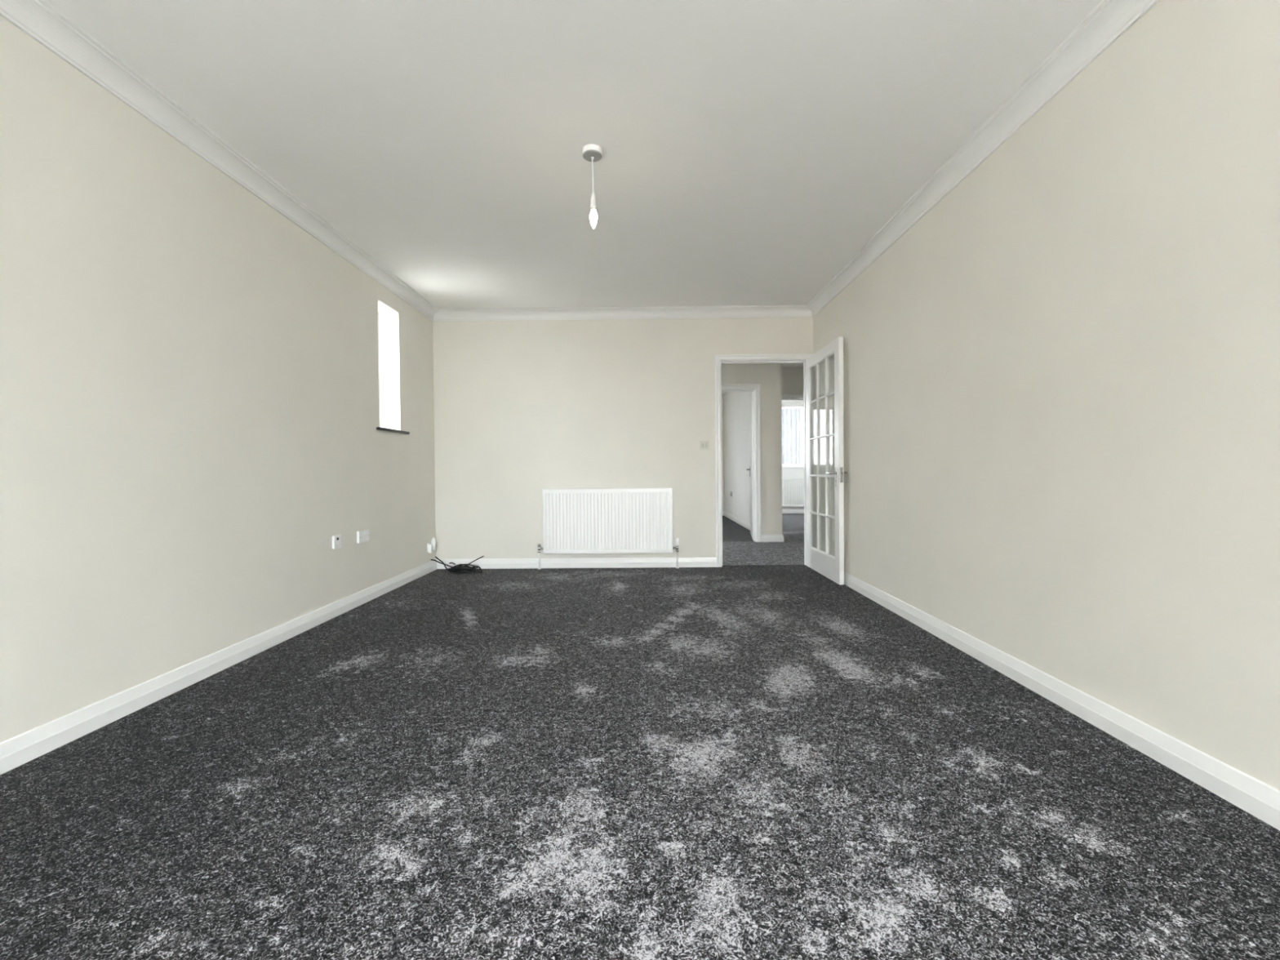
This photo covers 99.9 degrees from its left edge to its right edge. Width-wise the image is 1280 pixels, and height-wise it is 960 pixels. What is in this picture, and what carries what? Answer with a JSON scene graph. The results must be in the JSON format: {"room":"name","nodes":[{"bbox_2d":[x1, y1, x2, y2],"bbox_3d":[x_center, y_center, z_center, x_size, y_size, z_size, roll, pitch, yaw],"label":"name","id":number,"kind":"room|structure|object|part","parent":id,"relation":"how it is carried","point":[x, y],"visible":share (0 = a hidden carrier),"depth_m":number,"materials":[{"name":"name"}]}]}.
{"room":"empty living room","nodes":[
{"label":"empty living room","id":0,"kind":"room"},
{"bbox_2d":[0,15,435,742],"bbox_3d":[-2.182,-0.210,0.937,0.290,2.895,8.844,0,1,0],"label":"wall","id":1,"kind":"structure","parent":0,"point":[196,388],"depth_m":2.28,"materials":[{"name":"beige paint"}]},
{"bbox_2d":[0,559,437,774],"bbox_3d":[-2.018,0.887,1.043,0.017,0.094,8.424,0,1,0],"label":"baseboard","id":2,"kind":"structure","parent":1,"relation":"attached to","point":[16,751],"depth_m":2.27,"materials":[{"name":"white paint"}]},
{"bbox_2d":[0,0,438,320],"bbox_3d":[-2.001,-1.516,1.005,0.092,0.088,8.424,0,1,0],"label":"crown molding","id":3,"kind":"structure","parent":1,"relation":"attached to","point":[38,19],"depth_m":2.31,"materials":[{"name":"white paint"}]},
{"bbox_2d":[332,534,341,549],"bbox_3d":[-2.001,0.408,3.552,0.018,0.086,0.086,0,1,0],"label":"socket","id":4,"kind":"object","parent":1,"relation":"attached to","point":[336,540],"visible":1,"depth_m":3.54,"materials":[{"name":"white plastic"}]},
{"bbox_2d":[356,528,369,543],"bbox_3d":[-1.996,0.405,3.882,0.021,0.086,0.146,0,1,0],"label":"double socket","id":5,"kind":"object","parent":1,"relation":"attached to","point":[363,535],"visible":1,"depth_m":3.86,"materials":[{"name":"white plastic"}]},
{"bbox_2d":[376,426,409,434],"bbox_3d":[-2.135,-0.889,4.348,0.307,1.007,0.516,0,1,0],"label":"window sill","id":6,"kind":"structure","parent":1,"relation":"in","point":[377,428],"depth_m":4.29,"materials":[{"name":"black stone"}]},
{"bbox_2d":[426,537,435,553],"bbox_3d":[-1.967,0.618,5.085,0.055,0.137,0.096,0,1,0],"label":"socket","id":7,"kind":"object","parent":1,"relation":"attached to","point":[431,546],"visible":1,"depth_m":5.07,"materials":[{"name":"white plastic"}]},
{"bbox_2d":[45,0,1102,309],"bbox_3d":[-0.208,-1.625,0.988,3.680,0.100,8.424,0,1,0],"label":"ceiling","id":8,"kind":"structure","parent":0,"point":[752,149],"depth_m":2.35,"materials":[{"name":"white paint"}]},
{"bbox_2d":[582,144,602,228],"bbox_3d":[-0.230,-1.412,2.610,0.095,0.378,0.095,0,1,0],"label":"pendant lamp","id":9,"kind":"object","parent":8,"relation":"hanging from","point":[591,153],"visible":1,"depth_m":2.60,"materials":[{"name":"white plastic"}]},
{"bbox_3d":[-0.229,-1.470,2.609,0.009,0.182,0.007,0,1,0],"label":"cord","id":10,"kind":"part","parent":9,"relation":"part of","materials":[{"name":"white plastic"}]},
{"bbox_3d":[-0.225,-1.266,2.612,0.036,0.087,0.036,0,1,0],"label":"bulb","id":11,"kind":"part","parent":9,"relation":"part of","materials":[{"name":"white glass"}]},
{"bbox_2d":[432,317,813,559],"bbox_3d":[-0.162,-0.436,5.279,3.680,2.615,0.120,0,1,0],"label":"wall","id":12,"kind":"structure","parent":0,"point":[523,408],"depth_m":5.22,"materials":[{"name":"beige paint"}]},
{"bbox_2d":[436,557,716,568],"bbox_3d":[-0.624,0.809,5.234,2.736,0.094,0.017,0,1,0],"label":"baseboard","id":13,"kind":"structure","parent":12,"relation":"attached to","point":[605,562],"depth_m":5.23,"materials":[{"name":"white paint"}]},
{"bbox_2d":[537,487,679,568],"bbox_3d":[-0.305,0.466,5.185,1.370,0.774,0.097,0,1,0],"label":"radiator","id":14,"kind":"object","parent":12,"relation":"attached to","point":[575,520],"visible":1,"depth_m":5.14,"materials":[{"name":"white metal"}]},
{"bbox_2d":[558,487,671,488],"bbox_3d":[-0.311,0.081,5.176,1.242,0.004,0.045,0,1,0],"label":"grille","id":15,"kind":"object","parent":14,"relation":"attached to","point":[659,487],"depth_m":5.14,"materials":[{"name":"white metal"}]},
{"bbox_2d":[432,305,813,321],"bbox_3d":[-0.172,-1.598,5.155,3.680,0.088,0.092,0,1,0],"label":"crown molding","id":16,"kind":"structure","parent":12,"relation":"attached to","point":[765,311],"depth_m":5.17,"materials":[{"name":"white paint"}]},
{"bbox_2d":[699,440,708,449],"bbox_3d":[0.625,-0.334,5.208,0.086,0.086,0.013,0,1,0],"label":"light switch","id":17,"kind":"object","parent":12,"relation":"attached to","point":[704,445],"visible":1,"depth_m":5.21,"materials":[{"name":"white plastic"}]},
{"bbox_2d":[715,353,813,567],"bbox_3d":[1.206,-0.187,5.272,0.942,2.054,0.156,0,1,0],"label":"door frame","id":18,"kind":"structure","parent":12,"relation":"attached to","point":[720,359],"depth_m":5.20,"materials":[{"name":"white paint"}]},
{"bbox_3d":[0.760,-0.182,5.207,0.050,2.054,0.018,0,1,0],"label":"architrave","id":19,"kind":"part","parent":18,"relation":"part of","materials":[{"name":"white paint"}]},
{"bbox_3d":[1.197,-1.188,5.187,0.942,0.050,0.018,0,1,0],"label":"architrave","id":20,"kind":"part","parent":18,"relation":"part of","materials":[{"name":"white paint"}]},
{"bbox_3d":[1.654,-0.190,5.199,0.046,2.054,0.018,0,1,0],"label":"architrave","id":21,"kind":"part","parent":18,"relation":"part of","materials":[{"name":"white paint"}]},
{"bbox_2d":[805,336,847,584],"bbox_3d":[1.611,-0.157,4.732,0.148,1.981,0.904,0,1,0],"label":"door","id":22,"kind":"structure","parent":18,"relation":"attached to","point":[832,567],"depth_m":4.61,"materials":[{"name":"white paint"}]},
{"bbox_3d":[1.603,-1.103,4.717,0.036,0.090,0.675,0,1,0],"label":"rail","id":23,"kind":"part","parent":22,"relation":"part of","materials":[{"name":"white paint"}]},
{"bbox_3d":[1.619,0.737,4.747,0.036,0.192,0.675,0,1,0],"label":"rail","id":24,"kind":"part","parent":22,"relation":"part of","materials":[{"name":"white paint"}]},
{"bbox_3d":[1.560,-0.057,4.398,0.050,0.019,0.122,0,1,0],"label":"lever","id":25,"kind":"part","parent":22,"relation":"part of","materials":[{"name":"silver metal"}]},
{"bbox_3d":[1.587,-0.025,4.347,0.007,0.150,0.042,0,1,0],"label":"handle","id":26,"kind":"part","parent":22,"relation":"part of","materials":[{"name":"silver metal"}]},
{"bbox_3d":[1.608,-0.040,4.291,0.022,0.120,0.002,0,1,0],"label":"latch plate","id":27,"kind":"part","parent":22,"relation":"part of","materials":[{"name":"silver metal"}]},
{"bbox_2d":[0,564,1279,959],"bbox_3d":[-0.186,0.919,1.056,3.680,0.001,8.479,0,1,0],"label":"floor","id":28,"kind":"structure","parent":0,"point":[725,762],"depth_m":1.50,"materials":[{"name":"grey carpet"}]},
{"bbox_2d":[431,555,484,573],"bbox_3d":[-1.727,0.795,5.075,0.507,0.148,0.149,0,1,0],"label":"heap","id":29,"kind":"object","parent":28,"relation":"on","point":[466,569],"visible":1,"depth_m":5.05,"materials":[{"name":"black rubber"}]},
{"bbox_2d":[722,564,791,565],"bbox_3d":[1.217,0.843,5.286,0.834,0.014,0.008,0,1,0],"label":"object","id":30,"kind":"object","parent":28,"relation":"on","point":[722,565],"visible":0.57,"depth_m":5.28,"materials":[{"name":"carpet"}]},
{"bbox_2d":[721,395,724,511],"bbox_3d":[-0.031,-0.533,11.319,3.554,2.615,0.250,0,1,0],"label":"wall","id":31,"kind":"structure","parent":0,"point":[722,414],"depth_m":11.18,"materials":[{"name":"beige paint"}]},
{"bbox_2d":[723,391,751,524],"bbox_3d":[1.800,-0.519,9.443,0.140,2.615,4.630,0,1,0],"label":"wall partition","id":32,"kind":"structure","parent":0,"point":[736,411],"depth_m":9.51,"materials":[{"name":"white wood"}]},
{"bbox_2d":[723,511,750,530],"bbox_3d":[1.730,0.727,9.174,0.017,0.094,4.050,0,1,0],"label":"baseboard","id":33,"kind":"structure","parent":32,"relation":"attached to","point":[744,524],"depth_m":9.50,"materials":[{"name":"white paint"}]},
{"bbox_2d":[746,391,753,539],"bbox_3d":[1.571,-0.193,7.513,0.148,1.965,0.762,0,1,9],"label":"door","id":34,"kind":"structure","parent":32,"relation":"in","point":[750,469],"depth_m":7.37,"materials":[{"name":"white paint"}]},
{"bbox_2d":[722,515,753,542],"bbox_3d":[0.034,0.786,9.144,3.500,0.001,4.140,0,1,0],"label":"floor","id":35,"kind":"structure","parent":0,"point":[732,531],"depth_m":8.09,"materials":[{"name":"grey carpet"}]},
{"bbox_2d":[721,363,782,534],"bbox_3d":[0.153,-0.468,7.082,3.394,2.615,0.120,0,1,0],"label":"wall","id":36,"kind":"structure","parent":0,"point":[768,375],"depth_m":7.01,"materials":[{"name":"beige paint"}]},
{"bbox_2d":[721,383,761,542],"bbox_3d":[1.109,-0.217,7.078,0.934,2.058,0.156,0,1,0],"label":"door frame","id":37,"kind":"structure","parent":36,"relation":"attached to","point":[755,388],"depth_m":7.01,"materials":[{"name":"white paint"}]},
{"bbox_3d":[1.099,-1.212,6.994,0.934,0.066,0.018,0,1,0],"label":"architrave","id":38,"kind":"part","parent":37,"relation":"part of","materials":[{"name":"white paint"}]},
{"bbox_3d":[1.542,-0.219,7.006,0.066,2.058,0.018,0,1,0],"label":"architrave","id":39,"kind":"part","parent":37,"relation":"part of","materials":[{"name":"white paint"}]},
{"bbox_2d":[761,534,783,542],"bbox_3d":[1.732,0.761,7.020,0.291,0.094,0.017,0,1,0],"label":"baseboard","id":40,"kind":"structure","parent":36,"relation":"attached to","point":[765,538],"depth_m":7.01,"materials":[{"name":"white paint"}]},
{"bbox_2d":[721,363,803,395],"bbox_3d":[1.508,-1.760,8.523,6.700,0.100,6.436,0,1,0],"label":"ceiling","id":41,"kind":"structure","parent":0,"point":[783,365],"depth_m":8.01,"materials":[{"name":"white paint"}]},
{"bbox_2d":[722,531,804,564],"bbox_3d":[0.964,0.819,6.734,5.000,0.001,2.885,0,1,0],"label":"floor","id":42,"kind":"structure","parent":0,"point":[791,551],"depth_m":6.15,"materials":[{"name":"grey carpet"}]},
{"bbox_2d":[781,366,803,394],"bbox_3d":[2.636,-0.506,8.201,1.660,2.615,0.120,0,1,0],"label":"wall","id":43,"kind":"structure","parent":0,"point":[792,376],"depth_m":8.13,"materials":[{"name":"beige paint"}]},
{"bbox_2d":[782,393,803,399],"bbox_3d":[2.423,-0.260,8.207,1.074,2.087,0.156,0,1,0],"label":"door frame","id":44,"kind":"structure","parent":43,"relation":"attached to","point":[784,396],"depth_m":8.12,"materials":[{"name":"white paint"}]},
{"bbox_2d":[782,513,804,531],"bbox_3d":[3.290,0.747,9.876,3.000,0.001,3.380,0,1,0],"label":"floor","id":45,"kind":"structure","parent":0,"point":[790,522],"depth_m":9.59,"materials":[{"name":"grey carpet"}]},
{"bbox_2d":[782,400,804,509],"bbox_3d":[3.365,-0.567,11.670,3.060,2.615,0.250,0,1,0],"label":"wall","id":46,"kind":"structure","parent":0,"point":[786,472],"depth_m":11.55,"materials":[{"name":"white paint"}]},
{"bbox_2d":[782,477,804,506],"bbox_3d":[3.600,0.261,11.506,1.204,0.620,0.097,0,1,0],"label":"radiator","id":47,"kind":"object","parent":46,"relation":"attached to","point":[793,488],"visible":0.44,"depth_m":11.46,"materials":[{"name":"white metal"}]},
{"bbox_2d":[782,407,804,467],"bbox_3d":[3.566,-0.937,11.612,1.240,1.348,0.210,0,1,0],"label":"window","id":48,"kind":"structure","parent":46,"relation":"in","point":[798,465],"depth_m":11.67,"materials":[{"name":"white plastic"}]},
{"bbox_2d":[782,405,804,465],"bbox_3d":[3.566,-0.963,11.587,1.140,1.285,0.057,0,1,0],"label":"vertical blind","id":49,"kind":"object","parent":48,"relation":"attached to","point":[784,406],"visible":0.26,"depth_m":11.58,"materials":[{"name":"white fabric"}]},
{"bbox_3d":[3.561,-1.590,11.577,1.140,0.030,0.040,0,1,0],"label":"head rail","id":50,"kind":"part","parent":49,"relation":"part of","materials":[{"name":"white plastic"}]},
{"bbox_2d":[782,509,804,513],"bbox_3d":[3.324,0.675,11.556,2.960,0.094,0.017,0,1,0],"label":"baseboard","id":51,"kind":"structure","parent":46,"relation":"attached to","point":[784,511],"depth_m":11.55,"materials":[{"name":"white paint"}]},
{"bbox_2d":[813,0,1279,791],"bbox_3d":[1.702,-0.382,0.902,0.120,2.615,8.844,0,1,0],"label":"wall","id":52,"kind":"structure","parent":0,"point":[1061,381],"depth_m":1.90,"materials":[{"name":"beige paint"}]},
{"bbox_2d":[806,0,1159,316],"bbox_3d":[1.587,-1.546,0.974,0.092,0.088,8.424,0,1,0],"label":"crown molding","id":53,"kind":"structure","parent":52,"relation":"attached to","point":[1110,19],"depth_m":2.34,"materials":[{"name":"white paint"}]},
{"bbox_2d":[844,572,1279,830],"bbox_3d":[1.644,0.857,1.012,0.017,0.094,8.424,0,1,0],"label":"baseboard","id":54,"kind":"structure","parent":52,"relation":"attached to","point":[1255,797],"depth_m":1.87,"materials":[{"name":"white paint"}]}
]}

